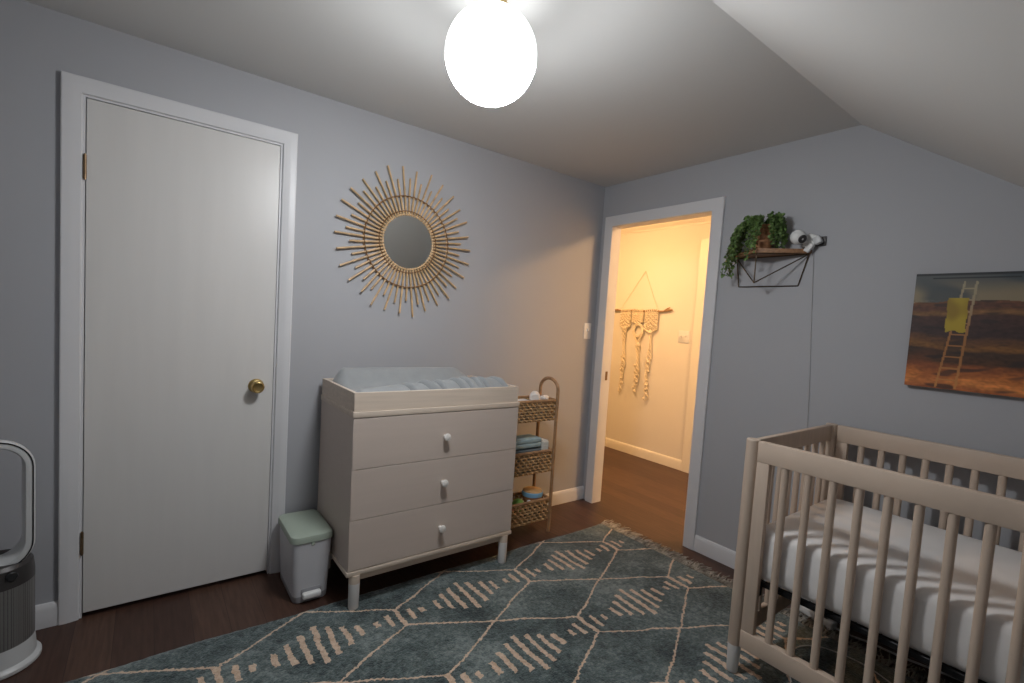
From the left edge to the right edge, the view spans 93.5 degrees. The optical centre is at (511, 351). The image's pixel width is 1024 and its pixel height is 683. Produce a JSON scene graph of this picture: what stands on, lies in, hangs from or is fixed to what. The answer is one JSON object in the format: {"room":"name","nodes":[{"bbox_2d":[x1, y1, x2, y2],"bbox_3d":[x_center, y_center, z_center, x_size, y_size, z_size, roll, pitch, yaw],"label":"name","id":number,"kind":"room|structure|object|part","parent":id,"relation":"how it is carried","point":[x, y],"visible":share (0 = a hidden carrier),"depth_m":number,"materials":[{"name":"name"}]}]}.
{"room":"bedroom","nodes":[
{"label":"bedroom","id":0,"kind":"room"},
{"bbox_2d":[0,0,604,604],"bbox_3d":[-0.903,-0.073,2.538,3.700,2.332,0.120,1,4,-37],"label":"wall","id":1,"kind":"structure","parent":0,"point":[524,300],"depth_m":2.42,"materials":[{"name":"paint"}]},
{"bbox_2d":[35,600,57,629],"bbox_3d":[-2.062,1.028,1.702,0.672,0.095,0.014,1,4,-37],"label":"baseboard","id":2,"kind":"structure","parent":1,"relation":"attached to","point":[46,614],"depth_m":1.88,"materials":[{"name":"paint"}]},
{"bbox_2d":[58,71,297,624],"bbox_3d":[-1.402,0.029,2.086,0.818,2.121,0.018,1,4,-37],"label":"trim","id":3,"kind":"structure","parent":1,"relation":"attached to","point":[73,86],"depth_m":1.89,"materials":[{"name":"paint"}]},
{"bbox_2d":[80,98,280,612],"bbox_3d":[-1.403,0.055,2.080,0.684,2.030,0.100,1,4,-37],"label":"door","id":4,"kind":"structure","parent":1,"relation":"in","point":[182,217],"depth_m":2.06,"materials":[{"name":"paint"}]},
{"bbox_3d":[-1.183,0.163,2.234,0.066,0.066,0.062,1,4,-37],"label":"knob","id":5,"kind":"part","parent":4,"relation":"part of","materials":[{"name":"gold metal"}]},
{"bbox_2d":[334,165,469,316],"bbox_3d":[-0.570,-0.594,2.639,0.789,0.803,0.025,1,4,-37],"label":"sunburst mirror","id":6,"kind":"object","parent":1,"relation":"attached to","point":[407,240],"visible":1,"depth_m":2.62,"materials":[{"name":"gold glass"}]},
{"bbox_3d":[-0.567,-0.598,2.636,0.497,0.497,0.013,1,4,-37],"label":"binding cord","id":7,"kind":"part","parent":6,"relation":"part of","materials":[{"name":"wicker"}]},
{"bbox_3d":[-0.567,-0.598,2.636,0.339,0.339,0.013,1,4,-37],"label":"binding cord","id":8,"kind":"part","parent":6,"relation":"part of","materials":[{"name":"wicker"}]},
{"bbox_2d":[383,215,431,268],"bbox_3d":[-0.569,-0.598,2.638,0.292,0.292,0.006,1,4,-37],"label":"mirror glass","id":9,"kind":"object","parent":6,"relation":"attached to","point":[407,239],"depth_m":2.63,"materials":[{"name":"grey mirror"}]},
{"bbox_2d":[331,486,583,558],"bbox_3d":[-0.300,1.058,3.033,2.108,0.095,0.014,1,4,-37],"label":"baseboard","id":10,"kind":"structure","parent":1,"relation":"attached to","point":[572,494],"depth_m":3.56,"materials":[{"name":"paint"}]},
{"bbox_2d":[583,323,590,338],"bbox_3d":[0.558,-0.150,3.544,0.072,0.116,0.018,1,4,-37],"label":"light switch","id":11,"kind":"object","parent":1,"relation":"attached to","point":[587,326],"visible":1,"depth_m":3.54,"materials":[{"name":"white plastic"}]},
{"bbox_2d":[0,446,962,682],"bbox_3d":[-0.045,1.177,2.619,5.200,0.060,5.600,1,4,-37],"label":"floor","id":12,"kind":"structure","parent":0,"point":[644,496],"depth_m":2.18,"materials":[{"name":"brown wood"}]},
{"bbox_2d":[0,439,41,680],"bbox_3d":[-1.782,0.693,1.656,0.238,0.805,0.238,1,4,-37],"label":"air purifier","id":13,"kind":"object","parent":12,"relation":"on","point":[19,645],"visible":1,"depth_m":1.66,"materials":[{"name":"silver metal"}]},
{"bbox_2d":[0,575,34,652],"bbox_3d":[-1.795,0.900,1.669,0.202,0.212,0.202,1,4,-37],"label":"grille","id":14,"kind":"object","parent":13,"relation":"attached to","point":[17,599],"depth_m":1.65,"materials":[{"name":"grey plastic"}]},
{"bbox_2d":[278,509,332,603],"bbox_3d":[-0.976,0.954,2.263,0.183,0.312,0.321,1,4,-37],"label":"pedal bin","id":15,"kind":"object","parent":12,"relation":"on","point":[305,536],"visible":1,"depth_m":2.17,"materials":[{"name":"plastic"}]},
{"bbox_3d":[-0.971,0.816,2.260,0.183,0.036,0.307,1,4,-37],"label":"lid","id":16,"kind":"part","parent":15,"relation":"part of","materials":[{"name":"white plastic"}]},
{"bbox_2d":[317,394,519,609],"bbox_3d":[-0.475,0.683,2.499,0.888,0.884,0.516,1,4,-37],"label":"dresser","id":17,"kind":"object","parent":12,"relation":"on","point":[398,488],"visible":0.91,"depth_m":2.26,"materials":[{"name":"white wood"}]},
{"bbox_3d":[-0.691,0.993,2.110,0.048,0.037,0.048,1,4,-37],"label":"leg","id":18,"kind":"part","parent":17,"relation":"part of","materials":[{"name":"white wood"}]},
{"bbox_2d":[322,375,518,411],"bbox_3d":[-0.457,0.200,2.481,0.874,0.081,0.473,1,4,-37],"label":"tray","id":19,"kind":"object","parent":17,"relation":"on","point":[350,399],"visible":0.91,"depth_m":2.24,"materials":[{"name":"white wood"}]},
{"bbox_2d":[333,367,508,391],"bbox_3d":[-0.455,0.164,2.479,0.836,0.138,0.434,1,4,-37],"label":"changing pad","id":20,"kind":"object","parent":19,"relation":"in","point":[372,379],"visible":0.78,"depth_m":2.42,"materials":[{"name":"white fabric"}]},
{"bbox_3d":[-0.458,0.254,2.485,0.888,0.026,0.483,1,4,-37],"label":"panel","id":21,"kind":"part","parent":17,"relation":"part of","materials":[{"name":"white wood"}]},
{"bbox_3d":[-0.502,0.950,2.529,0.888,0.020,0.483,1,4,-37],"label":"panel","id":22,"kind":"part","parent":17,"relation":"part of","materials":[{"name":"white wood"}]},
{"bbox_3d":[-0.356,0.846,2.338,0.877,0.221,0.019,1,4,-37],"label":"drawer","id":23,"kind":"part","parent":17,"relation":"part of","materials":[{"name":"white wood"}]},
{"bbox_3d":[-0.342,0.623,2.324,0.877,0.220,0.019,1,4,-37],"label":"drawer","id":24,"kind":"part","parent":17,"relation":"part of","materials":[{"name":"white wood"}]},
{"bbox_3d":[-0.328,0.401,2.310,0.877,0.221,0.019,1,4,-37],"label":"drawer","id":25,"kind":"part","parent":17,"relation":"part of","materials":[{"name":"white wood"}]},
{"bbox_3d":[-0.339,0.851,2.317,0.036,0.036,0.035,1,4,-37],"label":"knob","id":26,"kind":"part","parent":17,"relation":"part of","materials":[{"name":"white wood"}]},
{"bbox_3d":[-0.325,0.628,2.303,0.036,0.036,0.035,1,4,-37],"label":"knob","id":27,"kind":"part","parent":17,"relation":"part of","materials":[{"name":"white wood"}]},
{"bbox_3d":[-0.311,0.406,2.289,0.036,0.036,0.035,1,4,-37],"label":"knob","id":28,"kind":"part","parent":17,"relation":"part of","materials":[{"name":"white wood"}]},
{"bbox_3d":[-0.048,1.003,2.596,0.048,0.037,0.048,1,4,-37],"label":"leg","id":29,"kind":"part","parent":17,"relation":"part of","materials":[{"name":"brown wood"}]},
{"bbox_2d":[65,520,951,682],"bbox_3d":[0.206,1.228,1.419,3.006,0.020,2.444,1,4,-37],"label":"area rug","id":30,"kind":"object","parent":12,"relation":"on","point":[594,604],"visible":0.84,"depth_m":2.01,"materials":[{"name":"fabric"}]},
{"bbox_2d":[789,645,890,682],"bbox_3d":[1.284,1.261,1.921,0.429,0.005,0.260,4,4,8],"label":"cable","id":31,"kind":"object","parent":30,"relation":"on","point":[802,645],"visible":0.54,"depth_m":1.98,"materials":[{"name":"grey plastic"}]},
{"bbox_2d":[496,376,559,545],"bbox_3d":[0.054,0.642,2.968,0.412,0.975,0.188,1,4,-37],"label":"shelf","id":32,"kind":"object","parent":12,"relation":"on","point":[516,521],"visible":0.48,"depth_m":2.96,"materials":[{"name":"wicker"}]},
{"bbox_2d":[512,498,524,512],"bbox_3d":[0.039,0.948,2.954,0.092,0.092,0.092,1,4,-37],"label":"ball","id":33,"kind":"object","parent":32,"relation":"in","point":[516,501],"visible":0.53,"depth_m":2.93,"materials":[{"name":"green"}]},
{"bbox_2d":[518,399,535,420],"bbox_3d":[0.022,0.354,2.912,0.222,0.115,0.128,1,4,-37],"label":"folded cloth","id":34,"kind":"object","parent":32,"relation":"in","point":[518,399],"visible":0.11,"depth_m":2.90,"materials":[{"name":"white fabric"}]},
{"bbox_2d":[514,447,540,473],"bbox_3d":[0.031,0.661,2.954,0.292,0.144,0.125,1,4,-37],"label":"folded blanket","id":35,"kind":"object","parent":32,"relation":"in","point":[534,448],"visible":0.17,"depth_m":2.93,"materials":[{"name":"fabric"}]},
{"bbox_2d":[516,434,541,449],"bbox_3d":[0.048,0.556,2.957,0.260,0.060,0.119,1,4,-37],"label":"blanket","id":36,"kind":"object","parent":35,"relation":"on","point":[526,441],"visible":0.55,"depth_m":2.94,"materials":[{"name":"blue fabric"}]},
{"bbox_2d":[511,491,548,527],"bbox_3d":[0.032,0.979,2.989,0.402,0.147,0.179,1,4,-37],"label":"basket","id":37,"kind":"object","parent":32,"relation":"on","point":[516,521],"depth_m":2.96,"materials":[{"name":"wicker"}]},
{"bbox_2d":[516,501,544,517],"bbox_3d":[0.117,1.003,3.055,0.160,0.078,0.114,1,4,-37],"label":"toy box","id":38,"kind":"object","parent":32,"relation":"in","point":[524,501],"visible":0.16,"depth_m":3.00,"materials":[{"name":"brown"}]},
{"bbox_2d":[522,486,542,503],"bbox_3d":[0.128,0.909,3.051,0.135,0.086,0.135,1,4,-37],"label":"drum","id":39,"kind":"object","parent":38,"relation":"on","point":[530,493],"visible":0.91,"depth_m":3.01,"materials":[{"name":"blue wood"}]},
{"bbox_2d":[514,447,552,477],"bbox_3d":[0.051,0.671,2.969,0.402,0.146,0.179,1,4,-37],"label":"basket","id":40,"kind":"object","parent":32,"relation":"on","point":[548,452],"depth_m":2.93,"materials":[{"name":"wicker"}]},
{"bbox_2d":[517,395,555,423],"bbox_3d":[0.072,0.353,2.950,0.401,0.137,0.178,1,4,-37],"label":"basket","id":41,"kind":"object","parent":32,"relation":"on","point":[548,402],"depth_m":2.92,"materials":[{"name":"wicker"}]},
{"bbox_2d":[534,404,550,418],"bbox_3d":[0.161,0.371,3.021,0.130,0.083,0.126,1,4,-37],"label":"diaper","id":42,"kind":"object","parent":32,"relation":"in","point":[538,404],"visible":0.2,"depth_m":2.97,"materials":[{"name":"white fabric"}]},
{"bbox_2d":[529,391,539,399],"bbox_3d":[0.142,0.283,2.997,0.067,0.070,0.118,4,4,1],"label":"cloth","id":43,"kind":"object","parent":42,"relation":"on","point":[534,395],"visible":0.88,"depth_m":2.94,"materials":[{"name":"white fabric"}]},
{"bbox_2d":[540,395,548,399],"bbox_3d":[0.203,0.302,3.041,0.050,0.053,0.071,6,4,30],"label":"cloth","id":44,"kind":"object","parent":42,"relation":"on","point":[543,397],"visible":0.51,"depth_m":3.02,"materials":[{"name":"white fabric"}]},
{"bbox_2d":[539,438,548,468],"bbox_3d":[0.174,0.642,3.057,0.055,0.183,0.121,1,4,-37],"label":"cloth","id":45,"kind":"object","parent":32,"relation":"in","point":[544,443],"visible":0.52,"depth_m":3.00,"materials":[{"name":"white fabric"}]},
{"bbox_3d":[0.210,0.645,3.086,0.021,0.975,0.188,1,4,-37],"label":"arched handle","id":46,"kind":"part","parent":32,"relation":"part of","materials":[{"name":"wood"}]},
{"bbox_2d":[799,605,837,630],"bbox_3d":[1.431,1.240,2.273,0.052,0.042,0.190,2,4,-19],"label":"power strip","id":47,"kind":"object","parent":12,"relation":"on","point":[827,622],"visible":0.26,"depth_m":2.21,"materials":[{"name":"white plastic"}]},
{"bbox_2d":[726,423,1023,682],"bbox_3d":[1.598,0.856,1.521,0.792,0.925,1.437,1,4,-37],"label":"crib","id":48,"kind":"object","parent":12,"relation":"on","point":[831,468],"visible":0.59,"depth_m":1.66,"materials":[{"name":"brown wood"}]},
{"bbox_3d":[0.889,0.729,1.845,0.049,0.803,0.049,1,4,-37],"label":"corner post","id":49,"kind":"part","parent":48,"relation":"part of","materials":[{"name":"brown wood"}]},
{"bbox_3d":[1.163,1.086,2.091,0.698,0.070,0.022,1,4,-37],"label":"rail","id":50,"kind":"part","parent":48,"relation":"part of","materials":[{"name":"brown wood"}]},
{"bbox_3d":[1.279,1.150,1.313,0.030,0.068,1.336,1,4,-37],"label":"rail","id":51,"kind":"part","parent":48,"relation":"part of","materials":[{"name":"brown wood"}]},
{"bbox_3d":[1.209,0.372,2.046,0.698,0.070,0.022,1,4,-37],"label":"rail","id":52,"kind":"part","parent":48,"relation":"part of","materials":[{"name":"brown wood"}]},
{"bbox_3d":[1.482,0.739,2.293,0.049,0.803,0.049,1,4,-37],"label":"corner post","id":53,"kind":"part","parent":48,"relation":"part of","materials":[{"name":"brown wood"}]},
{"bbox_3d":[1.325,0.430,1.268,0.030,0.076,1.336,1,4,-37],"label":"rail","id":54,"kind":"part","parent":48,"relation":"part of","materials":[{"name":"brown wood"}]},
{"bbox_2d":[761,499,1023,682],"bbox_3d":[1.595,0.820,1.522,0.712,0.205,1.327,1,4,-37],"label":"mattress","id":55,"kind":"object","parent":48,"relation":"in","point":[1006,562],"visible":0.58,"depth_m":1.56,"materials":[{"name":"white fabric"}]},
{"bbox_3d":[1.925,0.440,1.721,0.030,0.076,1.336,1,4,-37],"label":"rail","id":56,"kind":"part","parent":48,"relation":"part of","materials":[{"name":"brown wood"}]},
{"bbox_2d":[835,627,963,682],"bbox_3d":[1.737,1.292,1.929,0.752,0.021,0.032,7,5,45],"label":"power cable","id":57,"kind":"object","parent":12,"relation":"on","point":[836,628],"visible":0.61,"depth_m":2.04,"materials":[{"name":"grey plastic"}]},
{"bbox_2d":[23,0,1023,187],"bbox_3d":[0.155,-0.536,1.210,3.775,1.270,3.420,1,4,-37],"label":"ceiling","id":58,"kind":"structure","parent":0,"point":[618,91],"depth_m":1.79,"materials":[{"name":"paint"}]},
{"bbox_2d":[445,0,536,106],"bbox_3d":[-0.064,-0.956,1.516,0.288,0.339,0.288,1,4,-37],"label":"pendant light","id":59,"kind":"object","parent":58,"relation":"hanging from","point":[491,51],"visible":1,"depth_m":1.42,"materials":[{"name":"white glass"}]},
{"bbox_3d":[-0.071,-0.847,1.523,0.284,0.119,0.284,1,4,-37],"label":"globe","id":60,"kind":"part","parent":59,"relation":"part of","materials":[{"name":"white glass"}]},
{"bbox_3d":[-0.062,-0.990,1.514,0.288,0.169,0.288,1,4,-37],"label":"glass","id":61,"kind":"part","parent":59,"relation":"part of","materials":[{"name":"white glass"}]},
{"bbox_2d":[605,223,710,459],"bbox_3d":[1.767,-0.040,4.478,0.100,2.365,4.600,1,4,-37],"label":"wall","id":62,"kind":"structure","parent":0,"point":[669,258],"depth_m":4.81,"materials":[{"name":"paint"}]},
{"bbox_2d":[605,437,681,470],"bbox_3d":[0.971,0.990,5.415,0.014,0.095,2.134,1,4,-37],"label":"baseboard","id":63,"kind":"structure","parent":62,"relation":"attached to","point":[665,460],"depth_m":4.90,"materials":[{"name":"beige wood"}]},
{"bbox_2d":[615,271,672,400],"bbox_3d":[1.308,-0.167,4.964,0.042,1.320,0.737,1,4,-37],"label":"macrame hanging","id":64,"kind":"object","parent":62,"relation":"attached to","point":[637,314],"visible":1,"depth_m":4.96,"materials":[{"name":"fabric"}]},
{"bbox_3d":[1.205,-0.343,5.110,0.036,0.222,0.152,1,4,-37],"label":"knotted panel","id":65,"kind":"part","parent":64,"relation":"part of","materials":[{"name":"fabric"}]},
{"bbox_3d":[1.302,-0.361,4.983,0.036,0.156,0.158,1,4,-37],"label":"knotted panel","id":66,"kind":"part","parent":64,"relation":"part of","materials":[{"name":"fabric"}]},
{"bbox_3d":[1.324,-0.625,4.971,0.017,0.406,0.485,1,4,-37],"label":"hanging cord","id":67,"kind":"part","parent":64,"relation":"part of","materials":[{"name":"fabric"}]},
{"bbox_3d":[1.400,-0.301,4.851,0.036,0.246,0.178,1,4,-37],"label":"knotted panel","id":68,"kind":"part","parent":64,"relation":"part of","materials":[{"name":"fabric"}]},
{"bbox_2d":[621,216,710,234],"bbox_3d":[1.782,-1.193,4.362,0.046,0.052,4.400,1,4,-37],"label":"crown molding","id":69,"kind":"structure","parent":62,"relation":"attached to","point":[702,220],"depth_m":4.70,"materials":[{"name":"beige"}]},
{"bbox_2d":[678,331,689,342],"bbox_3d":[1.627,-0.138,4.568,0.018,0.116,0.115,1,4,-37],"label":"hall light switch","id":70,"kind":"object","parent":62,"relation":"attached to","point":[683,337],"visible":1,"depth_m":4.57,"materials":[{"name":"white plastic"}]},
{"bbox_2d":[681,239,708,472],"bbox_3d":[1.948,0.090,4.138,0.018,2.170,0.910,1,4,-37],"label":"trim","id":71,"kind":"structure","parent":62,"relation":"attached to","point":[704,247],"depth_m":4.46,"materials":[{"name":"beige wood"}]},
{"bbox_2d":[622,215,710,228],"bbox_3d":[1.316,-1.267,4.003,1.425,0.080,4.600,1,4,-37],"label":"ceiling","id":72,"kind":"structure","parent":0,"point":[710,215],"depth_m":4.70,"materials":[{"name":"paint"}]},
{"bbox_2d":[583,125,1023,551],"bbox_3d":[1.562,0.092,2.402,0.075,2.332,3.320,1,4,-37],"label":"wall","id":73,"kind":"structure","parent":0,"point":[890,210],"depth_m":2.31,"materials":[{"name":"paint"}]},
{"bbox_2d":[585,196,725,549],"bbox_3d":[0.928,0.148,3.240,0.079,2.037,0.773,1,4,-37],"label":"door frame","id":74,"kind":"structure","parent":73,"relation":"attached to","point":[617,229],"depth_m":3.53,"materials":[{"name":"paint"}]},
{"bbox_2d":[736,248,811,287],"bbox_3d":[1.323,-0.440,2.538,0.155,0.185,0.395,1,4,-37],"label":"wall shelf","id":75,"kind":"object","parent":73,"relation":"attached to","point":[759,252],"visible":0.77,"depth_m":2.49,"materials":[{"name":"brown wood"}]},
{"bbox_2d":[720,211,788,278],"bbox_3d":[1.280,-0.559,2.562,0.208,0.339,0.332,1,4,-37],"label":"trailing plant","id":76,"kind":"object","parent":75,"relation":"on","point":[763,233],"visible":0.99,"depth_m":2.51,"materials":[{"name":"green plant"}]},
{"bbox_3d":[1.328,-0.598,2.549,0.116,0.128,0.116,1,4,-37],"label":"pot","id":77,"kind":"part","parent":76,"relation":"part of","materials":[{"name":"ceramic"}]},
{"bbox_2d":[790,230,826,427],"bbox_3d":[1.427,0.122,2.437,0.165,1.452,0.082,4,4,2],"label":"camera","id":78,"kind":"object","parent":73,"relation":"attached to","point":[809,241],"visible":0.93,"depth_m":2.39,"materials":[{"name":"white plastic"}]},
{"bbox_3d":[1.479,-0.517,2.398,0.018,0.051,0.046,1,4,-37],"label":"hinge arm","id":79,"kind":"part","parent":78,"relation":"part of","materials":[{"name":"white plastic"}]},
{"bbox_3d":[1.486,0.169,2.433,0.009,1.365,0.061,0,5,-44],"label":"cord","id":80,"kind":"part","parent":78,"relation":"part of","materials":[{"name":"grey plastic"}]},
{"bbox_3d":[1.531,-0.546,2.388,0.008,0.046,0.050,1,4,-37],"label":"wall plate","id":81,"kind":"part","parent":78,"relation":"part of","materials":[{"name":"grey plastic"}]},
{"bbox_2d":[694,535,987,682],"bbox_3d":[1.778,1.253,2.017,0.014,0.095,2.246,1,4,-37],"label":"baseboard","id":82,"kind":"structure","parent":73,"relation":"attached to","point":[719,553],"depth_m":2.79,"materials":[{"name":"paint"}]},
{"bbox_2d":[904,271,1023,397],"bbox_3d":[1.947,-0.062,1.808,0.030,0.477,0.710,1,4,-37],"label":"wall picture","id":83,"kind":"object","parent":73,"relation":"attached to","point":[967,329],"visible":1,"depth_m":1.93,"materials":[{"name":"fabric"}]}
]}

